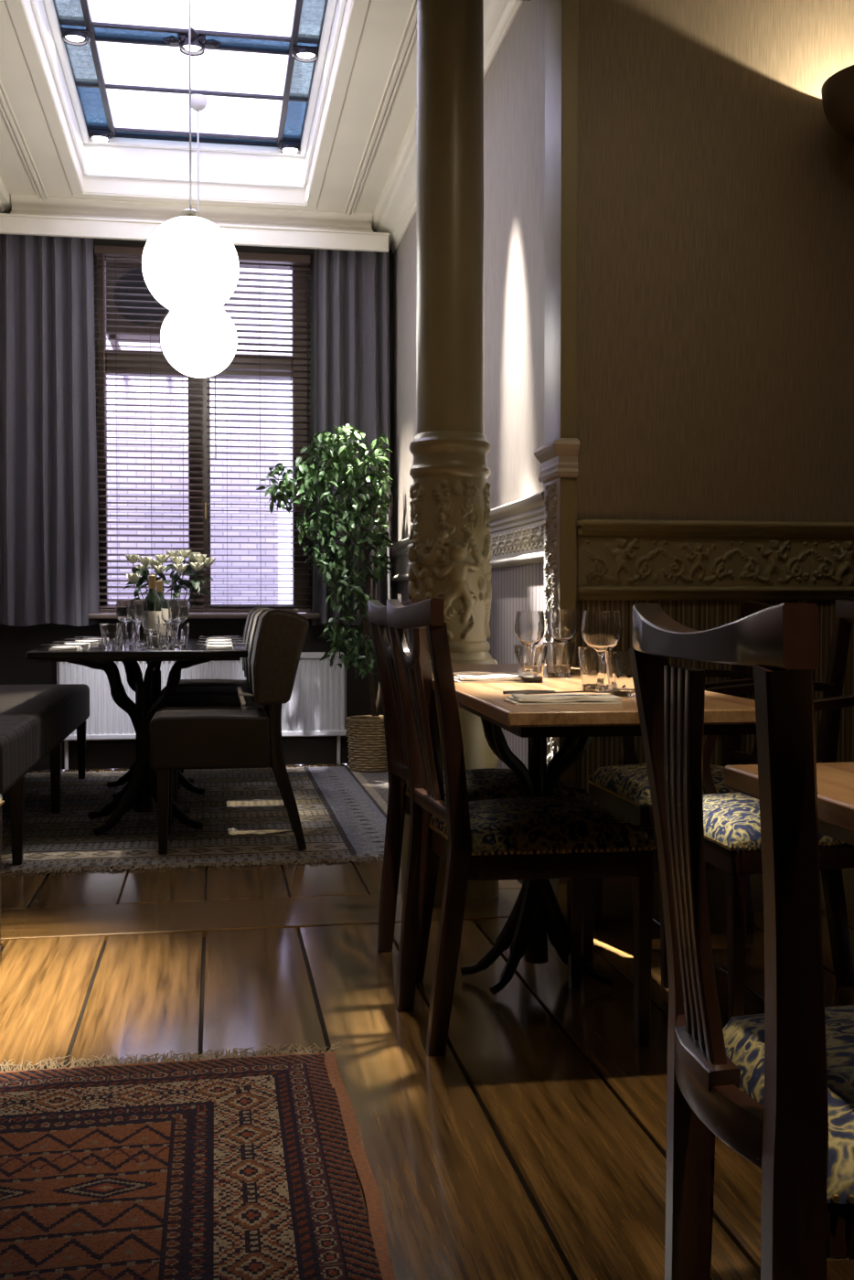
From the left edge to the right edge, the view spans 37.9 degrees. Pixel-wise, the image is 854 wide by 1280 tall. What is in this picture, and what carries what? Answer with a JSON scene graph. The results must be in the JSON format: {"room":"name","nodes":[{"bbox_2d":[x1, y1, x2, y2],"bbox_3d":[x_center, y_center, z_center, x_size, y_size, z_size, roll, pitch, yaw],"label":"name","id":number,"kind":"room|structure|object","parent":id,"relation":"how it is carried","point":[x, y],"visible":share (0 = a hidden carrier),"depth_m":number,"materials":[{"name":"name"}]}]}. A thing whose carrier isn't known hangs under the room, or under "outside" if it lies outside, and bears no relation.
{"room":"restaurant dining room","nodes":[
{"label":"restaurant dining room","id":0,"kind":"room"},
{"bbox_2d":[0,212,394,741],"bbox_3d":[-1.356,-1.111,7.358,2.310,3.700,0.220,0,2,-10],"label":"wall","id":1,"kind":"structure","parent":0,"point":[15,641],"depth_m":7.30,"materials":[{"name":"paint"}]},
{"bbox_2d":[30,736,349,770],"bbox_3d":[-1.335,0.662,7.286,2.290,0.160,0.030,0,2,-10],"label":"baseboard","id":2,"kind":"structure","parent":1,"relation":"attached to","point":[100,754],"depth_m":7.21,"materials":[{"name":"paint"}]},
{"bbox_2d":[10,194,373,232],"bbox_3d":[-1.322,-2.408,7.127,2.020,0.135,0.175,0,2,-10],"label":"trim","id":3,"kind":"structure","parent":1,"relation":"attached to","point":[21,204],"depth_m":7.08,"materials":[{"name":"paint"}]},
{"bbox_2d":[0,213,389,252],"bbox_3d":[-1.341,-2.291,7.092,2.250,0.104,0.233,0,2,-10],"label":"pelmet","id":4,"kind":"object","parent":1,"relation":"attached to","point":[16,224],"visible":0.84,"depth_m":7.01,"materials":[{"name":"paint"}]},
{"bbox_2d":[0,234,99,626],"bbox_3d":[-2.131,-1.179,6.965,0.556,2.203,0.099,0,2,-10],"label":"curtain","id":5,"kind":"object","parent":4,"relation":"hanging from","point":[49,535],"visible":0.98,"depth_m":6.96,"materials":[{"name":"fabric"}]},
{"bbox_2d":[312,248,391,625],"bbox_3d":[-0.437,-1.187,7.248,0.471,2.203,0.097,0,2,-10],"label":"curtain","id":6,"kind":"object","parent":4,"relation":"hanging from","point":[351,299],"visible":0.62,"depth_m":7.24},
{"bbox_2d":[56,651,346,769],"bbox_3d":[-1.292,0.407,7.238,1.648,0.662,0.104,0,2,-10],"label":"radiator","id":7,"kind":"object","parent":1,"relation":"attached to","point":[316,706],"visible":0.34,"depth_m":7.26,"materials":[{"name":"white metal"}]},
{"bbox_2d":[239,651,344,659],"bbox_3d":[-1.292,0.095,7.229,1.648,0.037,0.104,0,2,-10],"label":"grille","id":8,"kind":"object","parent":7,"relation":"attached to","point":[304,655],"depth_m":7.29,"materials":[{"name":"white metal"}]},
{"bbox_2d":[87,256,319,618],"bbox_3d":[-1.285,-1.191,7.211,1.300,2.132,0.330,0,2,-10],"label":"window","id":9,"kind":"structure","parent":1,"relation":"in","point":[205,468],"depth_m":7.29,"materials":[{"name":"brown paint"}]},
{"bbox_2d":[94,245,203,613],"bbox_3d":[-1.593,-1.198,7.152,0.602,2.085,0.068,0,2,-10],"label":"blind","id":10,"kind":"object","parent":9,"relation":"attached to","point":[99,250],"visible":0.67,"depth_m":7.14,"materials":[{"name":"brown wood"}]},
{"bbox_2d":[206,251,311,612],"bbox_3d":[-0.979,-1.201,7.257,0.600,2.085,0.068,0,2,-10],"label":"blind","id":11,"kind":"object","parent":9,"relation":"attached to","point":[242,257],"visible":0.83,"depth_m":7.26,"materials":[{"name":"brown wood"}]},
{"bbox_2d":[0,0,416,215],"bbox_3d":[-1.060,-2.461,5.584,2.310,0.100,3.300,0,2,-10],"label":"ceiling","id":12,"kind":"structure","parent":0,"point":[370,103],"depth_m":5.94,"materials":[{"name":"paint"}]},
{"bbox_2d":[29,0,347,189],"bbox_3d":[-1.072,-2.684,5.677,1.340,0.340,2.700,0,2,-10],"label":"skylight","id":13,"kind":"object","parent":12,"relation":"attached to","point":[131,81],"visible":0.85,"depth_m":6.16,"materials":[{"name":"glass"}]},
{"bbox_2d":[60,27,90,45],"bbox_3d":[-1.583,-2.713,5.599,0.124,0.033,0.115,0,2,-10],"label":"spotlight","id":14,"kind":"object","parent":13,"relation":"attached to","point":[73,37],"visible":1,"depth_m":5.58,"materials":[{"name":"silver metal"}]},
{"bbox_2d":[87,129,111,142],"bbox_3d":[-1.787,-2.747,6.793,0.124,0.033,0.115,0,2,-10],"label":"spotlight","id":15,"kind":"object","parent":13,"relation":"attached to","point":[100,135],"visible":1,"depth_m":6.75,"materials":[{"name":"silver metal"}]},
{"bbox_2d":[141,0,239,315],"bbox_3d":[-0.951,-2.009,4.997,0.384,1.394,0.384,0,2,-10],"label":"pendant lamp","id":16,"kind":"object","parent":13,"relation":"hanging from","point":[190,265],"visible":1,"depth_m":4.88,"materials":[{"name":"white glass"}]},
{"bbox_2d":[179,38,204,55],"bbox_3d":[-1.073,-2.708,5.686,0.120,0.030,0.120,0,2,-10],"label":"spotlight","id":17,"kind":"object","parent":13,"relation":"attached to","point":[196,45],"visible":0.9,"depth_m":5.67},
{"bbox_2d":[160,94,237,377],"bbox_3d":[-1.157,-2.036,6.300,0.384,1.404,0.384,0,2,-10],"label":"pendant lamp","id":18,"kind":"object","parent":13,"relation":"hanging from","point":[203,346],"visible":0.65,"depth_m":6.19,"materials":[{"name":"white glass"}]},
{"bbox_2d":[278,141,300,153],"bbox_3d":[-0.764,-2.752,6.968,0.124,0.033,0.115,0,2,-10],"label":"spotlight","id":19,"kind":"object","parent":13,"relation":"attached to","point":[287,146],"visible":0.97,"depth_m":6.93,"materials":[{"name":"silver metal"}]},
{"bbox_2d":[291,44,319,63],"bbox_3d":[-0.561,-2.718,5.773,0.124,0.033,0.115,0,2,-10],"label":"spotlight","id":20,"kind":"object","parent":13,"relation":"attached to","point":[306,54],"visible":0.96,"depth_m":5.75,"materials":[{"name":"silver metal"}]},
{"bbox_2d":[346,714,387,771],"bbox_3d":[-0.311,0.589,7.108,0.300,0.296,0.301,0,2,-10],"label":"basket","id":21,"kind":"object","parent":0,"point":[366,735],"depth_m":6.99,"materials":[{"name":"wicker"}]},
{"bbox_2d":[0,763,853,1279],"bbox_3d":[-0.313,0.940,2.460,4.800,0.120,10.100,0,2,-10],"label":"floor","id":22,"kind":"structure","parent":0,"point":[535,1147],"depth_m":2.75,"materials":[{"name":"wood"}]},
{"bbox_2d":[0,793,4,963],"bbox_3d":[-1.334,0.384,3.021,0.521,0.965,0.460,0,2,-10],"label":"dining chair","id":23,"kind":"object","parent":22,"relation":"on","point":[2,802],"visible":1,"depth_m":3.28,"materials":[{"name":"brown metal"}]},
{"bbox_2d":[1,764,388,874],"bbox_3d":[-1.085,0.776,5.809,2.283,0.016,2.732,0,2,-10],"label":"rug","id":24,"kind":"object","parent":22,"relation":"on","point":[342,810],"visible":0.65,"depth_m":5.36,"materials":[{"name":"fabric"}]},
{"bbox_2d":[0,683,89,863],"bbox_3d":[-1.848,0.533,5.322,0.520,0.508,2.860,0,2,-10],"label":"bench","id":25,"kind":"object","parent":24,"relation":"on","point":[35,720],"visible":0.99,"depth_m":5.11,"materials":[{"name":"fabric"}]},
{"bbox_2d":[25,639,247,835],"bbox_3d":[-1.289,0.395,5.789,0.864,0.752,1.680,0,2,-10],"label":"dining table","id":26,"kind":"object","parent":24,"relation":"on","point":[140,791],"visible":0.84,"depth_m":5.23,"materials":[{"name":"black paint"}]},
{"bbox_2d":[48,645,82,650],"bbox_3d":[-1.472,0.033,5.069,0.110,0.013,0.202,0,2,-10],"label":"napkin","id":27,"kind":"object","parent":26,"relation":"on","point":[64,647],"visible":1,"depth_m":4.99,"materials":[{"name":"white fabric"}]},
{"bbox_2d":[45,643,89,645],"bbox_3d":[-1.471,0.020,5.047,0.195,0.007,0.020,0,2,-15],"label":"fork","id":28,"kind":"object","parent":27,"relation":"on","point":[88,644],"visible":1,"depth_m":5.04,"materials":[{"name":"metal"}]},
{"bbox_2d":[41,643,96,645],"bbox_3d":[-1.468,0.019,5.101,0.220,0.008,0.018,0,2,-10],"label":"knife","id":29,"kind":"object","parent":27,"relation":"on","point":[45,644],"visible":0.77,"depth_m":5.09,"materials":[{"name":"metal"}]},
{"bbox_2d":[63,642,90,647],"bbox_3d":[-1.543,0.021,5.482,0.110,0.013,0.202,0,2,-13],"label":"napkin","id":30,"kind":"object","parent":26,"relation":"on","point":[66,643],"visible":0.5,"depth_m":5.43,"materials":[{"name":"white fabric"}]},
{"bbox_2d":[53,640,77,642],"bbox_3d":[-1.538,0.007,5.514,0.220,0.008,0.018,0,2,-13],"label":"knife","id":31,"kind":"object","parent":30,"relation":"on","point":[54,641],"visible":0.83,"depth_m":5.50,"materials":[{"name":"metal"}]},
{"bbox_2d":[74,640,98,643],"bbox_3d":[-1.613,0.009,5.896,0.110,0.013,0.202,0,2,-15],"label":"napkin","id":32,"kind":"object","parent":26,"relation":"on","point":[79,641],"visible":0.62,"depth_m":5.82,"materials":[{"name":"white fabric"}]},
{"bbox_2d":[99,623,121,649],"bbox_3d":[-1.310,-0.016,5.155,0.088,0.105,0.088,0,2,-10],"label":"tumbler","id":33,"kind":"object","parent":26,"relation":"on","point":[111,633],"visible":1,"depth_m":5.12,"materials":[{"name":"clear glass"}]},
{"bbox_2d":[116,599,131,646],"bbox_3d":[-1.324,-0.075,5.476,0.088,0.205,0.088,0,2,-10],"label":"wine glass","id":34,"kind":"object","parent":26,"relation":"on","point":[122,605],"visible":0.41,"depth_m":5.44,"materials":[{"name":"clear"}]},
{"bbox_2d":[117,622,138,648],"bbox_3d":[-1.271,-0.019,5.283,0.088,0.105,0.088,0,2,-10],"label":"tumbler","id":35,"kind":"object","parent":26,"relation":"on","point":[129,630],"visible":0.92,"depth_m":5.25,"materials":[{"name":"clear glass"}]},
{"bbox_2d":[128,599,149,647],"bbox_3d":[-1.245,-0.072,5.367,0.088,0.205,0.088,0,2,-10],"label":"wine glass","id":36,"kind":"object","parent":26,"relation":"on","point":[136,608],"visible":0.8,"depth_m":5.33,"materials":[{"name":"clear"}]},
{"bbox_2d":[141,615,159,649],"bbox_3d":[-1.149,-0.034,5.182,0.072,0.140,0.072,0,2,-10],"label":"wine glass","id":37,"kind":"object","parent":26,"relation":"on","point":[149,622],"visible":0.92,"depth_m":5.16,"materials":[{"name":"clear"}]},
{"bbox_2d":[143,574,161,646],"bbox_3d":[-1.197,-0.128,5.425,0.076,0.315,0.076,0,2,-10],"label":"wine bottle","id":38,"kind":"object","parent":26,"relation":"on","point":[154,601],"visible":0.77,"depth_m":5.40,"materials":[{"name":"green glass"}]},
{"bbox_2d":[146,630,159,648],"bbox_3d":[-1.162,-0.002,5.302,0.068,0.070,0.068,0,2,-10],"label":"candle holder","id":39,"kind":"object","parent":26,"relation":"on","point":[154,638],"visible":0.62,"depth_m":5.27,"materials":[{"name":"clear glass"}]},
{"bbox_2d":[155,579,165,623],"bbox_3d":[-1.256,-0.133,5.851,0.076,0.300,0.076,0,2,-10],"label":"wine bottle","id":40,"kind":"object","parent":26,"relation":"on","point":[159,583],"visible":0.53,"depth_m":5.83,"materials":[{"name":"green glass"}]},
{"bbox_2d":[155,623,177,649],"bbox_3d":[-1.069,-0.015,5.115,0.088,0.105,0.088,0,2,-10],"label":"tumbler","id":41,"kind":"object","parent":26,"relation":"on","point":[166,633],"visible":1,"depth_m":5.08,"materials":[{"name":"clear glass"}]},
{"bbox_2d":[160,599,180,623],"bbox_3d":[-1.137,-0.076,5.507,0.088,0.205,0.088,0,2,-10],"label":"wine glass","id":42,"kind":"object","parent":26,"relation":"on","point":[170,609],"visible":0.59,"depth_m":5.47,"materials":[{"name":"clear"}]},
{"bbox_2d":[170,622,189,648],"bbox_3d":[-1.049,-0.019,5.260,0.088,0.105,0.088,0,2,-10],"label":"tumbler","id":43,"kind":"object","parent":26,"relation":"on","point":[182,634],"visible":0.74,"depth_m":5.23,"materials":[{"name":"clear glass"}]},
{"bbox_2d":[175,599,189,622],"bbox_3d":[-1.129,-0.081,5.671,0.088,0.205,0.088,0,2,-10],"label":"wine glass","id":44,"kind":"object","parent":26,"relation":"on","point":[184,603],"visible":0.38,"depth_m":5.64,"materials":[{"name":"clear"}]},
{"bbox_2d":[205,641,231,646],"bbox_3d":[-0.937,0.017,5.616,0.110,0.013,0.202,0,2,-7],"label":"napkin","id":45,"kind":"object","parent":26,"relation":"on","point":[208,642],"visible":0.37,"depth_m":5.64,"materials":[{"name":"white fabric"}]},
{"bbox_2d":[196,640,245,641],"bbox_3d":[-0.931,0.004,5.644,0.220,0.008,0.018,0,2,-13],"label":"knife","id":46,"kind":"object","parent":45,"relation":"on","point":[224,640],"visible":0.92,"depth_m":5.65,"materials":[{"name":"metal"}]},
{"bbox_2d":[206,639,231,642],"bbox_3d":[-1.007,0.005,6.030,0.110,0.013,0.202,0,2,-5],"label":"napkin","id":47,"kind":"object","parent":26,"relation":"on","point":[221,640],"visible":0.34,"depth_m":5.99,"materials":[{"name":"white fabric"}]},
{"bbox_2d":[203,637,244,639],"bbox_3d":[-1.002,-0.008,6.058,0.220,0.008,0.018,0,2,-15],"label":"knife","id":48,"kind":"object","parent":47,"relation":"on","point":[227,637],"visible":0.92,"depth_m":6.07,"materials":[{"name":"metal"}]},
{"bbox_2d":[206,644,233,649],"bbox_3d":[-0.866,0.029,5.202,0.110,0.013,0.202,0,2,-10],"label":"napkin","id":49,"kind":"object","parent":26,"relation":"on","point":[210,646],"visible":1,"depth_m":5.12,"materials":[{"name":"white fabric"}]},
{"bbox_2d":[195,642,248,644],"bbox_3d":[-0.861,0.015,5.230,0.220,0.008,0.018,0,2,-10],"label":"knife","id":50,"kind":"object","parent":49,"relation":"on","point":[225,643],"visible":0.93,"depth_m":5.23,"materials":[{"name":"metal"}]},
{"bbox_3d":[-1.294,-0.093,6.191,0.132,0.200,0.132,0,2,-10],"label":"vase","id":51,"kind":"object","parent":26,"relation":"on","visible":0},
{"bbox_2d":[123,573,140,599],"bbox_3d":[-1.405,-0.183,6.126,0.119,0.288,0.176,1,2,37],"label":"rose","id":52,"kind":"object","parent":51,"relation":"in","point":[133,578],"visible":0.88,"depth_m":6.07,"materials":[{"name":"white plant"}]},
{"bbox_2d":[125,554,144,599],"bbox_3d":[-1.412,-0.233,6.188,0.174,0.383,0.099,0,2,-13],"label":"rose","id":53,"kind":"object","parent":51,"relation":"in","point":[133,559],"visible":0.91,"depth_m":6.16,"materials":[{"name":"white plant"}]},
{"bbox_2d":[135,564,149,594],"bbox_3d":[-1.393,-0.210,6.234,0.128,0.335,0.118,-1,2,-17],"label":"rose","id":54,"kind":"object","parent":51,"relation":"in","point":[140,567],"visible":0.55,"depth_m":6.23,"materials":[{"name":"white plant"}]},
{"bbox_2d":[137,556,152,596],"bbox_3d":[-1.373,-0.224,6.115,0.142,0.369,0.108,0,2,-6],"label":"rose","id":55,"kind":"object","parent":51,"relation":"in","point":[145,561],"visible":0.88,"depth_m":6.10,"materials":[{"name":"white plant"}]},
{"bbox_2d":[148,559,170,590],"bbox_3d":[-1.339,-0.223,6.208,0.120,0.359,0.073,-1,2,-17],"label":"rose","id":56,"kind":"object","parent":51,"relation":"in","point":[155,562],"visible":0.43,"depth_m":6.19,"materials":[{"name":"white plant"}]},
{"bbox_2d":[153,565,167,586],"bbox_3d":[-1.304,-0.201,6.093,0.107,0.325,0.115,-1,2,-38],"label":"rose","id":57,"kind":"object","parent":51,"relation":"in","point":[157,569],"visible":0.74,"depth_m":6.04,"materials":[{"name":"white plant"}]},
{"bbox_2d":[152,554,170,597],"bbox_3d":[-1.300,-0.231,6.139,0.109,0.381,0.092,-1,2,-25],"label":"rose","id":58,"kind":"object","parent":51,"relation":"in","point":[161,559],"visible":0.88,"depth_m":6.13,"materials":[{"name":"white plant"}]},
{"bbox_2d":[165,550,179,599],"bbox_3d":[-1.272,-0.246,6.239,0.077,0.404,0.095,1,2,31],"label":"rose","id":59,"kind":"object","parent":51,"relation":"in","point":[171,553],"visible":0.56,"depth_m":6.22,"materials":[{"name":"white plant"}]},
{"bbox_2d":[166,556,184,599],"bbox_3d":[-1.237,-0.225,6.128,0.118,0.370,0.071,1,2,17],"label":"rose","id":60,"kind":"object","parent":51,"relation":"in","point":[176,560],"visible":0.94,"depth_m":6.11,"materials":[{"name":"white plant"}]},
{"bbox_2d":[170,564,187,599],"bbox_3d":[-1.220,-0.206,6.122,0.082,0.333,0.136,-1,2,-21],"label":"rose","id":61,"kind":"object","parent":51,"relation":"in","point":[180,568],"visible":0.97,"depth_m":6.08,"materials":[{"name":"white plant"}]},
{"bbox_2d":[173,549,193,599],"bbox_3d":[-1.213,-0.245,6.201,0.134,0.406,0.075,0,2,0],"label":"rose","id":62,"kind":"object","parent":51,"relation":"in","point":[185,553],"visible":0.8,"depth_m":6.20,"materials":[{"name":"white plant"}]},
{"bbox_2d":[176,552,201,599],"bbox_3d":[-1.212,-0.243,6.260,0.147,0.398,0.093,0,2,-12],"label":"rose","id":63,"kind":"object","parent":51,"relation":"in","point":[188,568],"visible":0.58,"depth_m":6.25,"materials":[{"name":"green plant"}]},
{"bbox_2d":[182,562,204,601],"bbox_3d":[-1.175,-0.211,6.140,0.104,0.341,0.166,-1,2,-37],"label":"rose","id":64,"kind":"object","parent":51,"relation":"in","point":[197,566],"visible":0.98,"depth_m":6.10,"materials":[{"name":"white plant"}]},
{"bbox_2d":[186,554,206,602],"bbox_3d":[-1.175,-0.233,6.166,0.168,0.383,0.107,0,2,-14],"label":"rose","id":65,"kind":"object","parent":51,"relation":"in","point":[201,558],"visible":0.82,"depth_m":6.14,"materials":[{"name":"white plant"}]},
{"bbox_2d":[189,557,215,609],"bbox_3d":[-1.158,-0.228,6.225,0.120,0.371,0.179,1,2,42],"label":"rose","id":66,"kind":"object","parent":51,"relation":"in","point":[208,561],"visible":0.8,"depth_m":6.24,"materials":[{"name":"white plant"}]},
{"bbox_2d":[177,607,273,773],"bbox_3d":[-1.093,0.285,6.784,0.595,0.926,0.470,0,2,-10],"label":"upholstered chair","id":67,"kind":"object","parent":24,"relation":"on","point":[183,682],"visible":0.1,"depth_m":6.71,"materials":[{"name":"brown fabric"}]},
{"bbox_2d":[166,608,285,824],"bbox_3d":[-0.884,0.321,5.542,0.595,0.926,0.470,0,2,-10],"label":"upholstered chair","id":68,"kind":"object","parent":24,"relation":"on","point":[192,700],"visible":0.12,"depth_m":5.46,"materials":[{"name":"brown fabric"}]},
{"bbox_2d":[172,608,282,800],"bbox_3d":[-0.992,0.303,6.172,0.595,0.926,0.470,0,2,-10],"label":"upholstered chair","id":69,"kind":"object","parent":24,"relation":"on","point":[207,689],"visible":0.22,"depth_m":6.05,"materials":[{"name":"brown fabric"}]},
{"bbox_2d":[149,608,309,853],"bbox_3d":[-0.780,0.339,4.920,0.595,0.926,0.470,0,2,-10],"label":"upholstered chair","id":70,"kind":"object","parent":24,"relation":"on","point":[196,737],"visible":1,"depth_m":4.71,"materials":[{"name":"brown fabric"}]},
{"bbox_2d":[256,423,396,771],"bbox_3d":[-0.508,-0.231,6.875,0.850,1.948,0.475,-1,2,-29],"label":"potted ficus","id":71,"kind":"object","parent":24,"relation":"on","point":[366,735],"visible":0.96,"depth_m":6.87,"materials":[{"name":"plant"}]},
{"bbox_2d":[0,1042,395,1279],"bbox_3d":[-0.837,0.892,1.770,1.586,0.015,1.620,0,2,-10],"label":"rug","id":72,"kind":"object","parent":22,"relation":"on","point":[239,1168],"visible":1,"depth_m":2.07,"materials":[{"name":"fabric"}]},
{"bbox_2d":[400,0,499,906],"bbox_3d":[0.074,-0.648,4.033,0.320,2.965,0.320,1,2,21],"label":"column","id":73,"kind":"structure","parent":22,"relation":"on","point":[450,549],"depth_m":3.93,"materials":[{"name":"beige paint"}]},
{"bbox_2d":[368,599,597,983],"bbox_3d":[0.128,0.375,3.326,0.521,0.965,0.460,0,2,-17],"label":"dining chair","id":74,"kind":"object","parent":22,"relation":"on","point":[490,783],"visible":0.34,"depth_m":3.28,"materials":[{"name":"brown wood"}]},
{"bbox_2d":[386,598,656,1055],"bbox_3d":[0.187,0.390,2.816,0.521,0.965,0.460,0,2,-14],"label":"dining chair","id":75,"kind":"object","parent":22,"relation":"on","point":[572,839],"visible":1,"depth_m":2.66,"materials":[{"name":"brown wood"}]},
{"bbox_2d":[430,663,756,994],"bbox_3d":[0.288,0.477,3.026,0.530,0.756,1.690,0,2,-8],"label":"dining table","id":76,"kind":"object","parent":22,"relation":"on","point":[536,919],"visible":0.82,"depth_m":3.02,"materials":[{"name":"brown wood"}]},
{"bbox_2d":[453,674,522,682],"bbox_3d":[0.166,0.092,2.994,0.202,0.013,0.110,0,2,-8],"label":"napkin","id":77,"kind":"object","parent":76,"relation":"on","point":[460,678],"visible":0.75,"depth_m":2.95,"materials":[{"name":"white fabric"}]},
{"bbox_2d":[453,671,490,674],"bbox_3d":[0.163,0.079,3.006,0.220,0.008,0.018,0,2,-11],"label":"knife","id":78,"kind":"object","parent":77,"relation":"on","point":[467,672],"visible":0.32,"depth_m":2.99,"materials":[{"name":"metal"}]},
{"bbox_2d":[453,672,518,674],"bbox_3d":[0.157,0.080,2.967,0.195,0.007,0.020,0,2,-13],"label":"fork","id":79,"kind":"object","parent":77,"relation":"on","point":[472,673],"visible":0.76,"depth_m":2.96,"materials":[{"name":"metal"}]},
{"bbox_2d":[514,610,544,644],"bbox_3d":[0.253,0.013,3.068,0.074,0.168,0.074,0,2,-10],"label":"wine glass","id":80,"kind":"object","parent":76,"relation":"on","point":[529,625],"visible":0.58,"depth_m":3.04,"materials":[{"name":"clear"}]},
{"bbox_2d":[513,644,547,682],"bbox_3d":[0.247,0.056,2.966,0.080,0.088,0.080,0,2,-10],"label":"tumbler","id":81,"kind":"object","parent":76,"relation":"on","point":[529,658],"visible":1,"depth_m":2.94,"materials":[{"name":"clear glass"}]},
{"bbox_2d":[543,641,575,677],"bbox_3d":[0.336,0.050,3.164,0.080,0.088,0.080,0,2,-10],"label":"tumbler","id":82,"kind":"object","parent":76,"relation":"on","point":[559,657],"visible":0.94,"depth_m":3.13,"materials":[{"name":"clear glass"}]},
{"bbox_2d":[503,693,621,704],"bbox_3d":[0.255,0.111,2.350,0.202,0.013,0.110,0,2,-8],"label":"napkin","id":83,"kind":"object","parent":76,"relation":"on","point":[560,698],"visible":1,"depth_m":2.31,"materials":[{"name":"white fabric"}]},
{"bbox_2d":[502,689,578,693],"bbox_3d":[0.251,0.098,2.367,0.220,0.008,0.018,0,2,-13],"label":"knife","id":84,"kind":"object","parent":83,"relation":"on","point":[525,690],"visible":0.58,"depth_m":2.35,"materials":[{"name":"metal"}]},
{"bbox_2d":[524,688,621,694],"bbox_3d":[0.274,0.098,2.338,0.195,0.007,0.020,-1,2,-20],"label":"fork","id":85,"kind":"object","parent":83,"relation":"on","point":[615,689],"visible":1,"depth_m":2.34,"materials":[{"name":"metal"}]},
{"bbox_2d":[547,608,577,674],"bbox_3d":[0.356,0.005,3.268,0.080,0.172,0.080,0,2,-10],"label":"wine glass","id":86,"kind":"object","parent":76,"relation":"on","point":[562,624],"visible":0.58,"depth_m":3.24,"materials":[{"name":"clear"}]},
{"bbox_2d":[577,646,611,691],"bbox_3d":[0.358,0.061,2.661,0.072,0.094,0.072,0,2,-10],"label":"tumbler","id":87,"kind":"object","parent":76,"relation":"on","point":[593,674],"visible":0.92,"depth_m":2.63,"materials":[{"name":"clear glass"}]},
{"bbox_2d":[581,610,622,689],"bbox_3d":[0.383,0.021,2.725,0.090,0.170,0.090,0,2,-10],"label":"wine glass","id":88,"kind":"object","parent":76,"relation":"on","point":[599,628],"visible":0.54,"depth_m":2.69,"materials":[{"name":"clear"}]},
{"bbox_2d":[604,650,635,696],"bbox_3d":[0.398,0.068,2.516,0.080,0.090,0.080,0,2,-10],"label":"tumbler","id":89,"kind":"object","parent":76,"relation":"on","point":[617,662],"visible":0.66,"depth_m":2.49,"materials":[{"name":"clear glass"}]},
{"bbox_2d":[587,599,817,927],"bbox_3d":[0.766,0.371,3.490,0.521,0.965,0.497,0,2,-10],"label":"dining chair","id":90,"kind":"object","parent":22,"relation":"on","point":[624,790],"visible":0.28,"depth_m":3.53,"materials":[{"name":"brown wood"}]},
{"bbox_2d":[628,602,853,1279],"bbox_3d":[0.514,0.438,1.304,0.555,0.952,0.535,0,2,-4],"label":"chair","id":91,"kind":"object","parent":22,"relation":"on","point":[775,1086],"visible":1,"depth_m":1.13,"materials":[{"name":"brown wood"}]},
{"bbox_2d":[659,599,853,1022],"bbox_3d":[0.864,0.387,2.919,0.521,0.965,0.497,0,2,-10],"label":"dining chair","id":92,"kind":"object","parent":22,"relation":"on","point":[731,823],"visible":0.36,"depth_m":2.82,"materials":[{"name":"brown wood"}]},
{"bbox_2d":[724,761,853,845],"bbox_3d":[0.836,0.543,0.754,0.741,0.759,1.535,0,2,-10],"label":"dining table","id":93,"kind":"object","parent":22,"relation":"on","point":[835,781],"visible":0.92,"depth_m":1.28,"materials":[{"name":"brown wood"}]},
{"bbox_2d":[389,0,544,880],"bbox_3d":[0.133,-1.065,5.746,0.198,3.700,3.900,0,2,-10],"label":"wall","id":94,"kind":"structure","parent":0,"point":[514,83],"depth_m":4.50,"materials":[{"name":"white paint"}]},
{"bbox_2d":[371,0,522,254],"bbox_3d":[0.010,-2.341,5.765,0.141,0.190,3.290,0,2,-10],"label":"trim","id":95,"kind":"structure","parent":94,"relation":"attached to","point":[395,209],"depth_m":6.32,"materials":[{"name":"paint"}]},
{"bbox_2d":[533,0,579,922],"bbox_3d":[0.391,-0.643,3.765,0.082,2.970,0.235,0,2,-10],"label":"pilaster","id":96,"kind":"object","parent":94,"relation":"attached to","point":[559,472],"visible":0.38,"depth_m":3.69,"materials":[{"name":"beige paint"}]},
{"bbox_2d":[576,0,853,919],"bbox_3d":[1.142,-0.811,3.862,1.444,3.300,0.167,0,2,-10],"label":"wall partition","id":97,"kind":"structure","parent":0,"point":[715,268],"depth_m":3.77,"materials":[{"name":"beige paper"}]},
{"bbox_2d":[821,64,853,142],"bbox_3d":[1.344,-1.548,3.645,0.368,0.167,0.377,0,2,-10],"label":"wall sconce","id":98,"kind":"object","parent":97,"relation":"attached to","point":[837,90],"visible":1,"depth_m":3.60,"materials":[{"name":"brown metal"}]},
{"bbox_3d":[-2.249,-1.052,5.280,0.150,3.700,4.020,0,2,-10],"label":"wall","id":99,"kind":"structure","parent":0,"visible":0},
{"bbox_2d":[0,176,11,213],"bbox_3d":[-2.128,-2.331,5.401,0.141,0.190,3.290,0,2,-10],"label":"trim","id":100,"kind":"structure","parent":99,"relation":"attached to","point":[5,206],"depth_m":6.84,"materials":[{"name":"paint"}]},
{"label":"outside","id":101,"kind":"structure","parent":0,"visible":0},
{"bbox_3d":[-1.823,1.243,10.736,12.000,0.200,6.300,0,2,-10],"label":"ground","id":102,"kind":"structure","parent":101,"visible":0},
{"bbox_2d":[63,267,289,770],"bbox_3d":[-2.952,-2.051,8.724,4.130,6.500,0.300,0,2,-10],"label":"window blinds","id":103,"kind":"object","parent":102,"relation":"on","point":[250,276],"depth_m":8.84,"materials":[{"name":"plastic"}]},
{"bbox_2d":[106,261,170,351],"bbox_3d":[-1.860,-2.100,8.166,0.396,0.490,1.124,0,2,-10],"label":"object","id":104,"kind":"object","parent":103,"relation":"attached to","point":[109,270],"visible":0.68,"depth_m":7.61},
{"bbox_2d":[277,270,346,765],"bbox_3d":[0.846,-2.126,11.348,4.500,6.500,0.200,0,2,-10],"label":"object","id":105,"kind":"structure","parent":102,"relation":"on","point":[286,310],"depth_m":10.90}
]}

